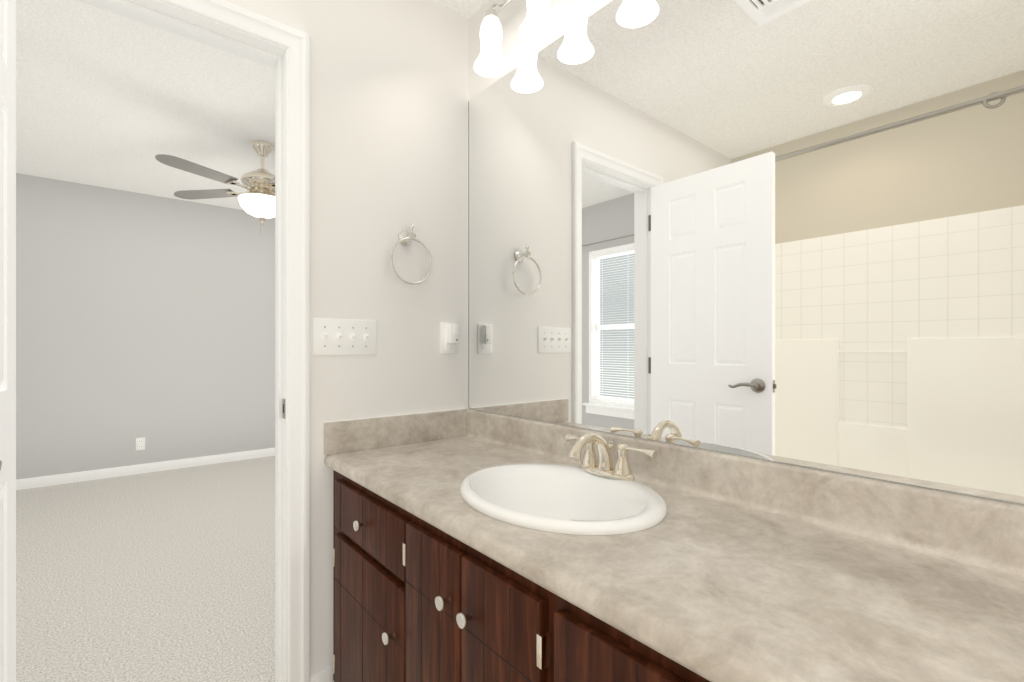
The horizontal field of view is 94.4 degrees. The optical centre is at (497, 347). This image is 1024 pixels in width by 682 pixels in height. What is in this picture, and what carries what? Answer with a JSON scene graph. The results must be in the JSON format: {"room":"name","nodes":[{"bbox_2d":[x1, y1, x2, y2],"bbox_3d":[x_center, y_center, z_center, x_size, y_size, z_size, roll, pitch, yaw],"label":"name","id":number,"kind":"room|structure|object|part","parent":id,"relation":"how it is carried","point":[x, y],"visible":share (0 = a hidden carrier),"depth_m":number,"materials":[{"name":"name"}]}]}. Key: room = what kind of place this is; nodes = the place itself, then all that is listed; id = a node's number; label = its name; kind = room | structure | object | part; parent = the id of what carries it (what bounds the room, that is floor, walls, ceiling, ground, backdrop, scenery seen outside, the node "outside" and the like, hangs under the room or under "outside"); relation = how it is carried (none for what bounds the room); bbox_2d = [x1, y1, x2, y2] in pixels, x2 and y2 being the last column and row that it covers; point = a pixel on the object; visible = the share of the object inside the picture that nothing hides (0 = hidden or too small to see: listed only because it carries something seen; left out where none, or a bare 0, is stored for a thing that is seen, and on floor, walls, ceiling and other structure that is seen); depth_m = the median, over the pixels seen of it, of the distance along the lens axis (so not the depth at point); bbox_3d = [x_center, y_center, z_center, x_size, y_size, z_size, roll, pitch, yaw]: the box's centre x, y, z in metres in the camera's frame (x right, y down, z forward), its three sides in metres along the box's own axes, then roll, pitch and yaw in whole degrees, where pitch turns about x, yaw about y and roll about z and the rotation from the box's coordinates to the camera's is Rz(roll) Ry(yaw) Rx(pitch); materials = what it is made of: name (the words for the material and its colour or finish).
{"room":"bathroom","nodes":[
{"label":"bathroom","id":0,"kind":"room"},
{"bbox_2d":[16,173,274,479],"bbox_3d":[-2.766,-0.129,4.858,5.190,2.580,0.120,0,0,-39],"label":"wall","id":1,"kind":"structure","parent":0,"point":[150,319],"depth_m":4.34,"materials":[{"name":"grey paint"}]},
{"bbox_2d":[136,437,144,450],"bbox_3d":[-3.281,0.889,4.358,0.070,0.115,0.009,0,0,-39],"label":"outlet plate","id":2,"kind":"object","parent":1,"relation":"attached to","point":[140,443],"visible":1,"depth_m":4.36,"materials":[{"name":"white plastic"}]},
{"bbox_2d":[16,448,274,489],"bbox_3d":[-2.724,1.119,4.806,4.950,0.085,0.014,0,0,-39],"label":"baseboard","id":3,"kind":"structure","parent":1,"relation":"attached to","point":[42,481],"depth_m":4.33,"materials":[{"name":"white wood"}]},
{"bbox_2d":[16,0,274,209],"bbox_3d":[-1.564,-1.449,3.367,5.190,0.060,3.950,0,0,-39],"label":"ceiling","id":4,"kind":"structure","parent":0,"point":[105,99],"depth_m":2.77,"materials":[{"name":"white paint"}]},
{"bbox_2d":[155,140,274,235],"bbox_3d":[-1.598,-1.093,3.296,1.297,0.650,1.283,0,0,-39],"label":"ceiling fan","id":5,"kind":"object","parent":4,"relation":"hanging from","point":[257,199],"visible":0.79,"depth_m":3.21,"materials":[{"name":"silver metal"}]},
{"bbox_3d":[-1.840,-1.091,2.922,0.450,0.028,0.268,0,0,-39],"label":"blade","id":6,"kind":"part","parent":5,"relation":"part of","materials":[{"name":"grey wood"}]},
{"bbox_3d":[-2.068,-1.091,3.375,0.368,0.028,0.386,0,0,-39],"label":"blade","id":7,"kind":"part","parent":5,"relation":"part of","materials":[{"name":"grey wood"}]},
{"bbox_3d":[-1.641,-0.969,3.312,0.300,0.120,0.300,0,0,-39],"label":"lamp shade","id":8,"kind":"part","parent":5,"relation":"part of","materials":[{"name":"white glass"}]},
{"bbox_3d":[-1.641,-1.164,3.312,0.272,0.150,0.272,0,0,-39],"label":"motor","id":9,"kind":"part","parent":5,"relation":"part of","materials":[{"name":"silver metal"}]},
{"bbox_2d":[225,0,467,681],"bbox_3d":[-0.655,-0.129,1.486,1.298,2.580,0.120,0,0,-39],"label":"wall","id":10,"kind":"structure","parent":0,"point":[388,121],"depth_m":1.62,"materials":[{"name":"white paint"}]},
{"bbox_2d":[0,0,15,681],"bbox_3d":[-0.895,0.133,0.806,0.111,2.033,0.629,0,0,-39],"label":"door leaf","id":11,"kind":"structure","parent":10,"relation":"in","point":[7,340],"depth_m":0.98,"materials":[{"name":"white wood"}]},
{"bbox_3d":[-0.739,0.178,0.692,0.012,0.029,0.122,0,0,-39],"label":"lever","id":12,"kind":"part","parent":11,"relation":"part of","materials":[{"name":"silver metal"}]},
{"bbox_2d":[76,0,309,681],"bbox_3d":[-0.904,0.100,1.274,0.742,2.122,0.144,0,0,-39],"label":"door frame","id":13,"kind":"structure","parent":10,"relation":"attached to","point":[295,42],"depth_m":1.43,"materials":[{"name":"white wood"}]},
{"bbox_3d":[-0.649,0.186,1.441,0.002,0.060,0.030,0,0,-39],"label":"door jamb strike","id":14,"kind":"part","parent":13,"relation":"part of","materials":[{"name":"silver metal"}]},
{"bbox_2d":[310,667,332,681],"bbox_3d":[-0.551,1.089,1.483,0.070,0.145,0.014,0,0,-39],"label":"baseboard","id":15,"kind":"structure","parent":10,"relation":"attached to","point":[325,675],"depth_m":1.48,"materials":[{"name":"white wood"}]},
{"bbox_2d":[313,318,375,354],"bbox_3d":[-0.492,-0.033,1.526,0.203,0.114,0.022,0,0,-39],"label":"switch plate","id":16,"kind":"object","parent":10,"relation":"attached to","point":[343,336],"visible":1,"depth_m":1.51,"materials":[{"name":"white plastic"}]},
{"bbox_2d":[390,224,432,284],"bbox_3d":[-0.308,-0.321,1.649,0.164,0.211,0.060,0,0,-39],"label":"towel ring","id":17,"kind":"object","parent":10,"relation":"attached to","point":[405,237],"visible":1,"depth_m":1.63,"materials":[{"name":"silver metal"}]},
{"bbox_3d":[-0.308,-0.387,1.649,0.054,0.054,0.060,0,0,-39],"label":"post","id":18,"kind":"part","parent":17,"relation":"part of","materials":[{"name":"silver metal"}]},
{"bbox_2d":[441,322,458,353],"bbox_3d":[-0.171,-0.036,1.774,0.072,0.118,0.038,0,0,-39],"label":"plate","id":19,"kind":"object","parent":10,"relation":"attached to","point":[449,336],"visible":1,"depth_m":1.77,"materials":[{"name":"white plastic"}]},
{"bbox_2d":[433,0,488,18],"bbox_3d":[-0.121,-1.309,0.105,2.440,0.060,2.940,0,0,-39],"label":"ceiling","id":20,"kind":"structure","parent":0,"point":[467,9],"depth_m":1.77,"materials":[{"name":"white paint"}]},
{"bbox_2d":[468,0,612,100],"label":"wall","id":21,"kind":"structure","parent":0,"point":[566,16],"depth_m":1.63,"materials":[{"name":"white paint"}]},
{"bbox_2d":[474,0,512,77],"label":"sconce","id":22,"kind":"object","parent":21,"relation":"attached to","point":[490,62],"depth_m":1.57,"materials":[{"name":"white glass"}]},
{"bbox_2d":[484,9,497,23],"bbox_3d":[-0.021,-1.116,1.593,0.042,0.026,0.042,0,0,-39],"label":"socket","id":23,"kind":"object","parent":22,"relation":"attached to","point":[490,13],"depth_m":1.57,"materials":[{"name":"silver metal"}]},
{"bbox_3d":[-0.021,-1.024,1.593,0.117,0.166,0.117,0,0,-39],"label":"lamp shade","id":24,"kind":"part","parent":22,"relation":"part of","materials":[{"name":"white glass"}]},
{"bbox_3d":[-0.009,-1.147,1.602,0.045,0.041,0.011,0,0,-39],"label":"arm","id":25,"kind":"part","parent":22,"relation":"part of"},
{"bbox_2d":[519,0,557,44],"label":"sconce","id":26,"kind":"object","parent":21,"relation":"attached to","point":[539,26],"depth_m":1.44,"materials":[{"name":"white glass"}]},
{"bbox_3d":[0.124,-1.024,1.414,0.117,0.166,0.117,0,0,-39],"label":"lamp shade","id":27,"kind":"part","parent":26,"relation":"part of","materials":[{"name":"white glass"}]},
{"bbox_3d":[0.268,-1.024,1.235,0.117,0.166,0.117,0,0,-39],"label":"lamp shade","id":28,"kind":"part","parent":26,"relation":"part of","materials":[{"name":"white glass"}]},
{"bbox_2d":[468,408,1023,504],"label":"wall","id":29,"kind":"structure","parent":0,"point":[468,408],"depth_m":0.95,"materials":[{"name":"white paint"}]},
{"bbox_3d":[-0.102,1.191,0.082,2.440,0.060,2.880,0,0,-39],"label":"floor","id":30,"kind":"structure","parent":0,"visible":0},
{"bbox_2d":[324,408,1023,681],"bbox_3d":[0.212,0.685,0.983,0.574,0.952,1.749,0,0,-39],"label":"bathroom vanity","id":31,"kind":"object","parent":30,"relation":"on","point":[470,545],"visible":1,"depth_m":0.83,"materials":[{"name":"brown wood"}]},
{"bbox_3d":[-0.368,0.475,1.266,0.027,0.030,0.030,0,0,-39],"label":"knob","id":32,"kind":"part","parent":31,"relation":"part of","materials":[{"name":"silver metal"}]},
{"bbox_3d":[-0.258,0.691,1.130,0.027,0.030,0.030,0,0,-39],"label":"knob","id":33,"kind":"part","parent":31,"relation":"part of","materials":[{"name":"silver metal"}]},
{"bbox_3d":[-0.107,0.506,0.943,0.027,0.030,0.030,0,0,-39],"label":"knob","id":34,"kind":"part","parent":31,"relation":"part of","materials":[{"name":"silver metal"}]},
{"bbox_3d":[-0.059,0.506,0.883,0.027,0.030,0.030,0,0,-39],"label":"knob","id":35,"kind":"part","parent":31,"relation":"part of","materials":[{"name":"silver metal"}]},
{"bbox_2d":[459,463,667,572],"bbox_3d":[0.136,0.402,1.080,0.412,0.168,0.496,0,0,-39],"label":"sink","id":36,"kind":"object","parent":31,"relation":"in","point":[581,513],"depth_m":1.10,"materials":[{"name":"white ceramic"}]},
{"bbox_2d":[565,433,657,481],"bbox_3d":[0.232,0.264,1.158,0.159,0.109,0.271,0,0,-39],"label":"faucet","id":37,"kind":"object","parent":31,"relation":"on","point":[602,470],"depth_m":1.17,"materials":[{"name":"gold metal"}]},
{"bbox_2d":[468,0,1023,503],"bbox_3d":[0.434,-0.359,1.163,0.005,1.190,1.730,0,0,-39],"label":"mirror","id":38,"kind":"object","parent":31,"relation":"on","point":[785,230],"depth_m":0.99,"materials":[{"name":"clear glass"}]},
{"bbox_3d":[-0.108,-0.359,1.836,0.005,1.190,0.002,0,0,-39],"label":"mirror edge seam","id":39,"kind":"part","parent":38,"relation":"part of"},
{"label":"outside","id":40,"kind":"structure","parent":0,"visible":0},
{"bbox_2d":[16,456,274,681],"bbox_3d":[-1.545,1.191,3.344,5.190,0.060,4.010,0,0,-39],"label":"floor carpet","id":41,"kind":"object","parent":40,"point":[164,576],"visible":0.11,"depth_m":2.39,"materials":[{"name":"beige carpet"}]}
]}

